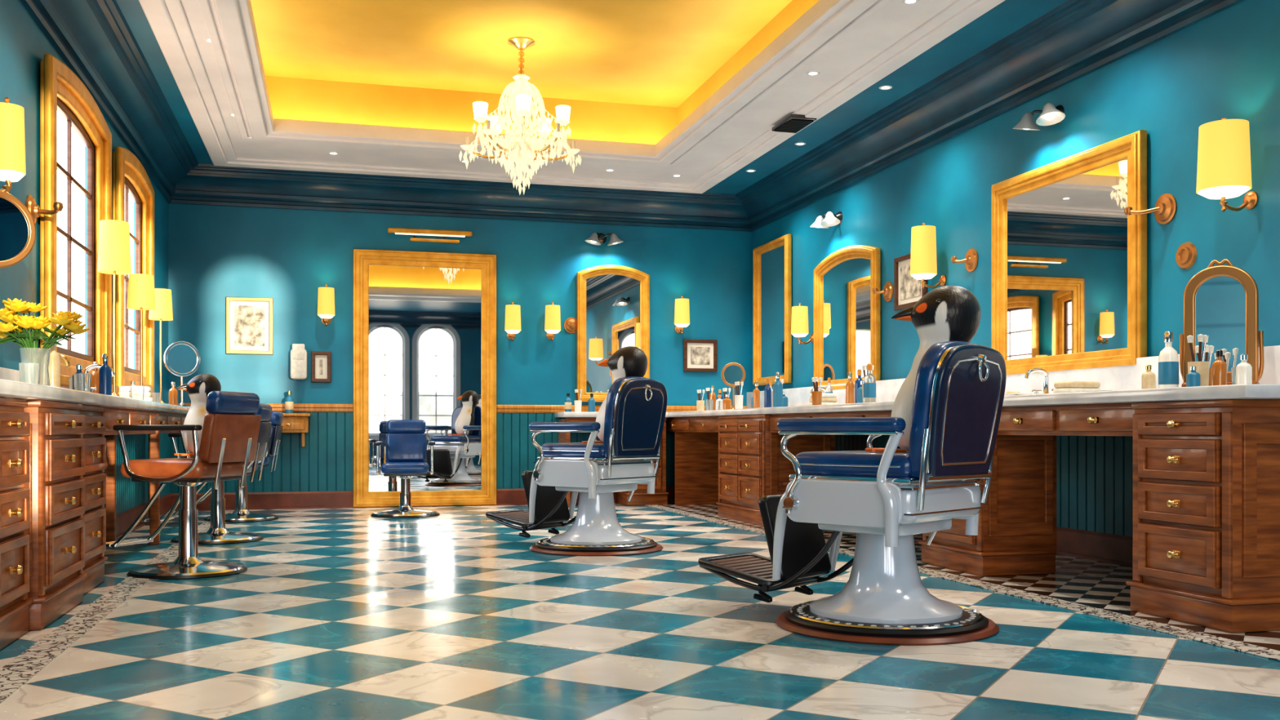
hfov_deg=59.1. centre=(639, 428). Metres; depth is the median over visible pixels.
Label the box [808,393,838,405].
folded towels
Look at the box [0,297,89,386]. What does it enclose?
flower vase
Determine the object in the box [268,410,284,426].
cushion
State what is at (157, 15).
molding
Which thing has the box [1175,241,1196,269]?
medallion
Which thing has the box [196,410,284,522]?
salon chair
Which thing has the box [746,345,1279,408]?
backsplash
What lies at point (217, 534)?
salon chair
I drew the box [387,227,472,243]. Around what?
picture light
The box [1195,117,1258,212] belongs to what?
wall sconce
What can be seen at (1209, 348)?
cup
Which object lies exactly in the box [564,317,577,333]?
wall bracket
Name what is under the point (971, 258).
wall bracket
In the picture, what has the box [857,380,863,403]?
bottle
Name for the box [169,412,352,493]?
wainscoting
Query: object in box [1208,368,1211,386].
cup
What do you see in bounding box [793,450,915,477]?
seat cushion
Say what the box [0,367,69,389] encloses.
backsplash
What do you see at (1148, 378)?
bottle
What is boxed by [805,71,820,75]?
recessed light
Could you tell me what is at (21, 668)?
floor border
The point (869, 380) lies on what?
bottle
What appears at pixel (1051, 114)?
vanity light
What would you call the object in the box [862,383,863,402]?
cup
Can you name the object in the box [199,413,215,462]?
cushion
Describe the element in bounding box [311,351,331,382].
framed picture
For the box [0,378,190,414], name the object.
countertop
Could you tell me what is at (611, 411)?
cushion
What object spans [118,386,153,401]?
folded towels
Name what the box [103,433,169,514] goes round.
trim
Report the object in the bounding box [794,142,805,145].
recessed light
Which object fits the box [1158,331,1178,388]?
bottle
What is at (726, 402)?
bottle
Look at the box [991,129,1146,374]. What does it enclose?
wall mirror
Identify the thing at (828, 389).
bottle
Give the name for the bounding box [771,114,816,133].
ceiling vent
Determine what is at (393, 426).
cushion
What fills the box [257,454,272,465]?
seat cushion
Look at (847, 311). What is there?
wall mirror
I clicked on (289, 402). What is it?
bottle
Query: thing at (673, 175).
recessed light
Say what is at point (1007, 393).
soap dish
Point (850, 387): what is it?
bottle
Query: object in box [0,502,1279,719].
floor
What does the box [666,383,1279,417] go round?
countertop
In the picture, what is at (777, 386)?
bottle
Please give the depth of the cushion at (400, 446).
10.59 m
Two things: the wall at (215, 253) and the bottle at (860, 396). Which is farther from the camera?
the wall at (215, 253)
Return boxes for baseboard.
[115,493,171,540]
[170,486,674,511]
[1056,526,1133,567]
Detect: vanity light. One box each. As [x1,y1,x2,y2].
[585,232,622,245]
[809,211,842,228]
[1012,102,1065,130]
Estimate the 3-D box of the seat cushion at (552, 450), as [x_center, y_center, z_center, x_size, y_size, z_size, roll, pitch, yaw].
[-0.306,0.145,7.529,0.560,0.100,0.500,0,0,37]
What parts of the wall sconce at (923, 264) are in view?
lamp shade, lamp shade, arm, plate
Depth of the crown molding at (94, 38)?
7.66 m
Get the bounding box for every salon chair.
[106,391,261,579]
[141,403,271,544]
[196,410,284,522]
[370,419,439,518]
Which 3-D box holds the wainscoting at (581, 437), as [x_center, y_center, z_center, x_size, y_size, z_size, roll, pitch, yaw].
[-0.132,0.235,12.183,2.862,0.800,0.014,0,0,-15]
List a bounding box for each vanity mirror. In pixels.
[0,190,35,267]
[163,341,200,407]
[720,362,745,408]
[1179,258,1264,386]
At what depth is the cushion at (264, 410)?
8.09 m
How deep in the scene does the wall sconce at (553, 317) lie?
11.78 m
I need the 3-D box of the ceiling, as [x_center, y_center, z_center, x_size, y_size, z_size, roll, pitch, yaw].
[0.074,-2.828,5.356,6.450,0.595,13.700,0,0,-15]
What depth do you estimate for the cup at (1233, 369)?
5.02 m
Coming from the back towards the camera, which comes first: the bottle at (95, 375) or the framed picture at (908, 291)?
the framed picture at (908, 291)
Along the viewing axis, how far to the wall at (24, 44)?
6.02 m
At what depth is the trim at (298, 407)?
11.31 m
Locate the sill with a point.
(64, 379)
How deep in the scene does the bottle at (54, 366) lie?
5.23 m
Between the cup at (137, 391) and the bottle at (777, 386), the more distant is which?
the bottle at (777, 386)
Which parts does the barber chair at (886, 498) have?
foot frame, foot rail, leg rail, leg rail, foot rail, armrest rail, armrest, plate, seat frame trim, post, lever, seat frame, plate, panel, post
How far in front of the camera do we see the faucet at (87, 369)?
6.45 m
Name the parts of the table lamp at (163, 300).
stem, lamp shade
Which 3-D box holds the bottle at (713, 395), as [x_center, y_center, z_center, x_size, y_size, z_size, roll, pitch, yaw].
[0.767,-0.314,11.917,0.075,0.285,0.075,0,0,-15]
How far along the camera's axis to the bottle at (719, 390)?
11.29 m
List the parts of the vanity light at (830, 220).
lamp shade, lamp shade, bulb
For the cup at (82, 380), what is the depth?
5.56 m
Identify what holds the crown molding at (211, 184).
attached to the wall at (215, 253)
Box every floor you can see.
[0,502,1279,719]
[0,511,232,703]
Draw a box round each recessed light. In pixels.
[204,38,220,43]
[328,151,338,155]
[604,168,614,171]
[671,174,681,177]
[746,169,755,172]
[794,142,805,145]
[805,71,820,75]
[879,85,892,89]
[902,0,919,4]
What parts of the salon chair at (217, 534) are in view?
footrest plate, arm frame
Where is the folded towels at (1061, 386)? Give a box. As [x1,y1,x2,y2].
[1053,381,1101,393]
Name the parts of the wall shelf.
drawer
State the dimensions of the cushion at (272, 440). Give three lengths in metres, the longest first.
0.405 x 0.266 x 0.080 m
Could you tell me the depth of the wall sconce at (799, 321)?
10.88 m
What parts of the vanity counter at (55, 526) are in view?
drawer, drawer, drawer, drawer, cornice, drawer frame, drawer frame, drawer frame, drawer frame, knob, knob, knob, knob, panel, cornice, drawer, drawer, drawer, drawer, drawer frame, drawer frame, drawer frame, drawer frame, knob, knob, knob, knob, second cornice, second drawer, second drawer, second drawer, second drawer, second drawer frame, second drawer frame, second drawer frame, second drawer frame, knob, knob, knob, knob, desk drawer, knob, desk drawer, knob, desk drawer, desk drawer, desk drawer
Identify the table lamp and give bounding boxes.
[97,219,131,396]
[126,273,155,385]
[148,288,173,403]
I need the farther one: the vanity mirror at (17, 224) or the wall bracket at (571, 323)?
the wall bracket at (571, 323)
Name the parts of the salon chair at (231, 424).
footrest plate, arm frame, seat, arm frame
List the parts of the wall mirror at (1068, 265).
glass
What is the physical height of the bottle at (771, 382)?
0.281 m
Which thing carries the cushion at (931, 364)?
on the barber chair at (886, 498)
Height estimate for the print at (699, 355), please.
0.190 m
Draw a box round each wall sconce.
[0,97,26,193]
[317,284,334,325]
[504,302,520,341]
[544,302,560,340]
[674,295,689,334]
[791,302,813,344]
[910,222,946,288]
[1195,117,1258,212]
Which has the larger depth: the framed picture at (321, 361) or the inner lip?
the framed picture at (321, 361)
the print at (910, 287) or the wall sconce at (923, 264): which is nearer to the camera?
the wall sconce at (923, 264)
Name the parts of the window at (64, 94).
muntins, sash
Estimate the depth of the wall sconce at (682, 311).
12.15 m
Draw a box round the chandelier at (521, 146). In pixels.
[458,36,582,195]
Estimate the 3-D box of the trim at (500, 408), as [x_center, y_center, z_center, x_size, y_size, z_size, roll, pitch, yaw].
[-0.129,-0.207,12.174,2.870,0.085,0.035,0,0,-15]
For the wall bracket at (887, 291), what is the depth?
9.45 m
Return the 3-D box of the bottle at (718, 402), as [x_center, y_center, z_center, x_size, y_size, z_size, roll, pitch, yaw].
[0.764,-0.249,10.849,0.078,0.154,0.078,0,0,-15]
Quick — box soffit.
[180,0,956,184]
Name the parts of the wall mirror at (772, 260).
frame, glass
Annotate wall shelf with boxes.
[281,413,311,446]
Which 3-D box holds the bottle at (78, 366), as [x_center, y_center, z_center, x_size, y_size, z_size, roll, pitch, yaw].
[-2.857,-0.250,5.752,0.064,0.155,0.064,0,0,-15]
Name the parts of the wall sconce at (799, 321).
lamp shade, lamp shade, arm, plate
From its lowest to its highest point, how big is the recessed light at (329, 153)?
0.004 m
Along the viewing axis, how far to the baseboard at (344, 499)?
11.29 m
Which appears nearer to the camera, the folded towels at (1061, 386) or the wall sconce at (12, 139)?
the wall sconce at (12, 139)
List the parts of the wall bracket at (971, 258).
arm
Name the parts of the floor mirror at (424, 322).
glass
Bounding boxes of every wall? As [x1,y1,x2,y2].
[0,0,168,404]
[168,203,752,493]
[752,0,1279,391]
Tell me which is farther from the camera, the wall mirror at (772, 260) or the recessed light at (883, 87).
the wall mirror at (772, 260)
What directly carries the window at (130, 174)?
in the wall at (24, 44)
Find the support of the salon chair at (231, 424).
on the floor at (338, 613)
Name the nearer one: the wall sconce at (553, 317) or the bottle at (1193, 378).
the bottle at (1193, 378)
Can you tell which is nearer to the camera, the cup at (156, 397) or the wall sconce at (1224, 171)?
the wall sconce at (1224, 171)
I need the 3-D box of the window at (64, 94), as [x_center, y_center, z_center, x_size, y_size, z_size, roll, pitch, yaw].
[-3.455,-1.185,6.916,0.115,1.850,1.700,0,0,-15]
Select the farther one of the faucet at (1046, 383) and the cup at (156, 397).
the cup at (156, 397)
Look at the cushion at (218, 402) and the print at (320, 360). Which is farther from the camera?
the print at (320, 360)
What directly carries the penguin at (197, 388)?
on the salon chair at (231, 424)
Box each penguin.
[173,373,221,456]
[582,346,647,443]
[865,284,981,452]
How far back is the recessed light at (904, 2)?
6.66 m
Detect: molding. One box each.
[19,0,198,202]
[138,0,1004,193]
[168,163,751,231]
[735,0,1244,231]
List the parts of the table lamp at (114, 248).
lamp shade, stem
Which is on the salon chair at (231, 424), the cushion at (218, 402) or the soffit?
the cushion at (218, 402)
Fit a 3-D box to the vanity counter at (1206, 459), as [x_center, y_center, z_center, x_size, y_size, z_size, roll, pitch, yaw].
[1.769,0.199,8.438,1.153,1.202,8.240,0,0,-15]
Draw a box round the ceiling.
[115,0,1068,194]
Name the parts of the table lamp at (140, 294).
lamp shade, stem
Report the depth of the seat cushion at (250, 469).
8.12 m
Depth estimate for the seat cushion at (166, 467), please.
6.08 m
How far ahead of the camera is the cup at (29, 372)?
4.67 m
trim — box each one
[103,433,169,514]
[168,403,352,412]
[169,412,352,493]
[496,404,747,413]
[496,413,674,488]
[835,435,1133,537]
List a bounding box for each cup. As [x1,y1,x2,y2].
[18,362,40,384]
[68,376,72,389]
[73,373,91,391]
[130,385,144,399]
[151,392,160,402]
[573,389,582,412]
[696,389,704,410]
[705,387,713,410]
[722,387,730,399]
[734,381,743,408]
[811,377,822,404]
[862,364,874,402]
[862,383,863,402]
[1186,333,1209,386]
[1195,344,1213,386]
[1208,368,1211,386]
[1231,367,1235,384]
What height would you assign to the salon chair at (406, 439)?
0.884 m
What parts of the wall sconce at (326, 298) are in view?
lamp shade, plate, lamp shade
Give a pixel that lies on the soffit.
(895, 20)
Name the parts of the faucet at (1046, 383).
spout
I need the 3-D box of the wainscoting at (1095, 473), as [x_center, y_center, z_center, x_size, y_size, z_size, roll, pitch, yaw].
[2.527,0.235,7.836,0.014,0.800,9.792,0,0,-15]
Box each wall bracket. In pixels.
[25,194,63,222]
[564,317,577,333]
[872,281,893,302]
[951,248,978,271]
[1124,193,1177,224]
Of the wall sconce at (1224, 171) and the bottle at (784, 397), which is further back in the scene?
the bottle at (784, 397)
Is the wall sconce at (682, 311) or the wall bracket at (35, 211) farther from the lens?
the wall sconce at (682, 311)
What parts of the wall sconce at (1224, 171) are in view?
lamp shade, arm, plate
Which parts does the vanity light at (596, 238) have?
lamp shade, lamp shade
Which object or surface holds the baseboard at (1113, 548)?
attached to the wall at (1226, 64)
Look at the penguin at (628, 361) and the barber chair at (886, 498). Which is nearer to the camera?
the barber chair at (886, 498)
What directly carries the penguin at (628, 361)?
on the barber chair at (635, 411)
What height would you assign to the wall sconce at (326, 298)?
0.420 m
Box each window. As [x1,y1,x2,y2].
[40,53,111,376]
[112,146,154,392]
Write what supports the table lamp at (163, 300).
on the countertop
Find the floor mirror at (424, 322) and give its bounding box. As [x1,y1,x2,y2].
[352,248,496,507]
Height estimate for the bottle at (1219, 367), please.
0.170 m
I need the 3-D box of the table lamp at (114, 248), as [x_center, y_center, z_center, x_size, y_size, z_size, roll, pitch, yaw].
[-3.233,-0.721,6.946,0.190,1.098,0.190,0,0,-15]
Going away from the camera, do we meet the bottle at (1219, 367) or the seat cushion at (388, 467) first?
the bottle at (1219, 367)
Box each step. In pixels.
[197,0,891,166]
[213,0,878,165]
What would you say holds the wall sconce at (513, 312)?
attached to the wall at (215, 253)
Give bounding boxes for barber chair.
[485,376,667,555]
[697,340,1006,645]
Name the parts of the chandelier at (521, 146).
stem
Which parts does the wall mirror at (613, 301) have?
glass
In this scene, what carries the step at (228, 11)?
attached to the soffit
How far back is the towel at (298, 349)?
11.17 m
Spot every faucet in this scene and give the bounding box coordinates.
[58,353,71,367]
[84,364,115,392]
[809,386,826,394]
[1024,368,1054,394]
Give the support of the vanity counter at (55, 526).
on the floor at (338, 613)
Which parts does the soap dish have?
dish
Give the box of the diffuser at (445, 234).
[395,232,465,237]
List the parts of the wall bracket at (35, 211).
arm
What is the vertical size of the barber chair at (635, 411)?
1.139 m
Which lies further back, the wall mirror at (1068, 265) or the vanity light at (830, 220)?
the vanity light at (830, 220)
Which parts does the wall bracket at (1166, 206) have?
arm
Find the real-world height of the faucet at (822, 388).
0.197 m
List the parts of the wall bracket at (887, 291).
arm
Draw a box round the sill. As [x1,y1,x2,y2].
[60,374,119,392]
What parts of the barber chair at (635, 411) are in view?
foot frame, foot rail, leg rail, armrest rail, armrest, plate, foot rail, leg rail, post, seat frame trim, seat frame, lever, panel, plate, post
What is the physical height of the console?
0.971 m
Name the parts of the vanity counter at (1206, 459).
bay drawer, panel, bay drawer, drawer frame, drawer frame, drawer frame, drawer frame, drawer, drawer, drawer, cornice, drawer frame, drawer frame, drawer frame, drawer frame, drawer, drawer, drawer, drawer, bay drawer, panel, bay drawer, bay drawer, drawer frame, drawer, knob, panel, bay drawer, knob, bay drawer, knob, knob, knob, knob, knob plate, knob plate, knob plate, drawer frame, drawer frame, drawer frame, drawer frame, drawer, drawer, drawer, drawer, cornice, panel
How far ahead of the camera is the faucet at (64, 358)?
5.45 m
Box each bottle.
[48,336,60,387]
[72,364,82,389]
[90,361,98,393]
[98,353,111,395]
[168,382,177,404]
[284,391,293,413]
[564,392,571,411]
[588,393,595,412]
[709,385,715,409]
[715,394,722,409]
[716,389,723,399]
[722,394,731,409]
[752,381,759,408]
[764,378,771,407]
[769,381,773,407]
[773,372,782,407]
[782,391,787,406]
[825,377,832,393]
[845,372,854,403]
[854,368,862,403]
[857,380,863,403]
[863,363,875,402]
[1141,364,1155,389]
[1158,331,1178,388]
[1186,366,1200,386]
[1211,350,1226,385]
[1235,354,1252,384]
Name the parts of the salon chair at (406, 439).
arm frame, seat, arm frame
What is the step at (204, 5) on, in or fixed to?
attached to the soffit
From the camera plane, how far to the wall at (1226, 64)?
6.61 m
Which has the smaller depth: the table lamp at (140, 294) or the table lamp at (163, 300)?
the table lamp at (140, 294)
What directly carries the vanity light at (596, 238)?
attached to the wall at (215, 253)
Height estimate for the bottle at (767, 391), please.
0.254 m
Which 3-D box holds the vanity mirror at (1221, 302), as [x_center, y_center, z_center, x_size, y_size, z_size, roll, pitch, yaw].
[2.848,-0.501,5.540,0.373,0.659,0.240,0,0,35]
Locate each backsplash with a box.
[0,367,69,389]
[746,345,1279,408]
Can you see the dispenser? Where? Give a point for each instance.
(298, 354)
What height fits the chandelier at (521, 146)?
1.222 m
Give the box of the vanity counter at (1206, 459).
[666,345,1279,633]
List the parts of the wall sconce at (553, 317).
plate, lamp shade, lamp shade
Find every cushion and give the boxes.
[120,457,244,478]
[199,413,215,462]
[205,391,259,414]
[246,461,258,472]
[255,403,271,422]
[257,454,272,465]
[267,424,275,454]
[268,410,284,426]
[381,461,428,474]
[386,419,426,433]
[386,432,426,462]
[541,442,606,457]
[603,376,651,457]
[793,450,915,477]
[908,340,976,477]
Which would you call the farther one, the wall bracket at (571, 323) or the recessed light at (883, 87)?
the wall bracket at (571, 323)
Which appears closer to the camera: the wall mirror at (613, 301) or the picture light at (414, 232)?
the picture light at (414, 232)
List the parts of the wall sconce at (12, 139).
arm, lamp shade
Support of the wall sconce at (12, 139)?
attached to the wall at (24, 44)
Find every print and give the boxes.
[234,305,264,346]
[319,359,322,374]
[690,346,710,364]
[900,264,920,299]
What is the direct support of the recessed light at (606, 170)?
attached to the soffit
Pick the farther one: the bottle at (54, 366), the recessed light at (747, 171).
the recessed light at (747, 171)
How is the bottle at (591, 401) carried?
on the console
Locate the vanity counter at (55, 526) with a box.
[0,367,192,649]
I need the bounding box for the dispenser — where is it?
[289,343,306,379]
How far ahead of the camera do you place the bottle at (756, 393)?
10.42 m
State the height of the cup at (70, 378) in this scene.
0.100 m
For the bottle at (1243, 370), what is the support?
on the countertop
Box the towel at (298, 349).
[292,343,304,359]
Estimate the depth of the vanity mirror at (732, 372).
11.55 m
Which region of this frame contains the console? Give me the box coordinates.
[555,411,668,506]
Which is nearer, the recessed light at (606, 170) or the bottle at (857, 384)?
the bottle at (857, 384)
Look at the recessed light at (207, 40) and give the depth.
7.32 m
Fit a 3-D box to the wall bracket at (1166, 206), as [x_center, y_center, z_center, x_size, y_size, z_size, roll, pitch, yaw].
[2.888,-1.230,6.371,0.295,0.170,0.099,0,0,43]
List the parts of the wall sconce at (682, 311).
plate, lamp shade, lamp shade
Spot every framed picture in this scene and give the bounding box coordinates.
[226,296,273,355]
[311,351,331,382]
[683,339,717,372]
[893,253,927,311]
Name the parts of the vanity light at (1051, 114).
lamp shade, arm, bulb, lamp shade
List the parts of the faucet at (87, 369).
spout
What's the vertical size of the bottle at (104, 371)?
0.236 m
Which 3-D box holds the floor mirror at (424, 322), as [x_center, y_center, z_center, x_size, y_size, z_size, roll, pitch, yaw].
[-2.198,-0.510,11.589,1.450,2.610,0.075,0,0,-15]
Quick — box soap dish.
[1004,391,1031,395]
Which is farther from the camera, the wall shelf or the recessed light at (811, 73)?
the wall shelf
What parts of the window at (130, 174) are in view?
muntins, sash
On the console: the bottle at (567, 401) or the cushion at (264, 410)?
the bottle at (567, 401)
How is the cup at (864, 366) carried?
on the countertop
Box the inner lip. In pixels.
[237,0,850,159]
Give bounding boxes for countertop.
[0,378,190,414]
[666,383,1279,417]
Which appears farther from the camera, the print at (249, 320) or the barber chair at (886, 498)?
the print at (249, 320)
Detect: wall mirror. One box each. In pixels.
[576,264,649,401]
[752,233,791,386]
[813,244,880,391]
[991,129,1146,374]
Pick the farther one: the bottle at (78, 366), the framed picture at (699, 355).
the framed picture at (699, 355)
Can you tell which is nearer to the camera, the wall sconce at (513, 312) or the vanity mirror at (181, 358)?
the vanity mirror at (181, 358)
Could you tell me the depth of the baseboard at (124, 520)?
8.93 m
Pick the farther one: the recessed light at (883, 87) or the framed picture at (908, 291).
the framed picture at (908, 291)
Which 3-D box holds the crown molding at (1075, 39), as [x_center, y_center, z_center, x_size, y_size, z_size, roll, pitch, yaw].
[2.844,-2.362,6.109,0.310,0.340,13.300,0,0,-15]
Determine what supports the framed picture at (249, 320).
attached to the wall at (215, 253)
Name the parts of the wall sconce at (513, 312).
plate, lamp shade, lamp shade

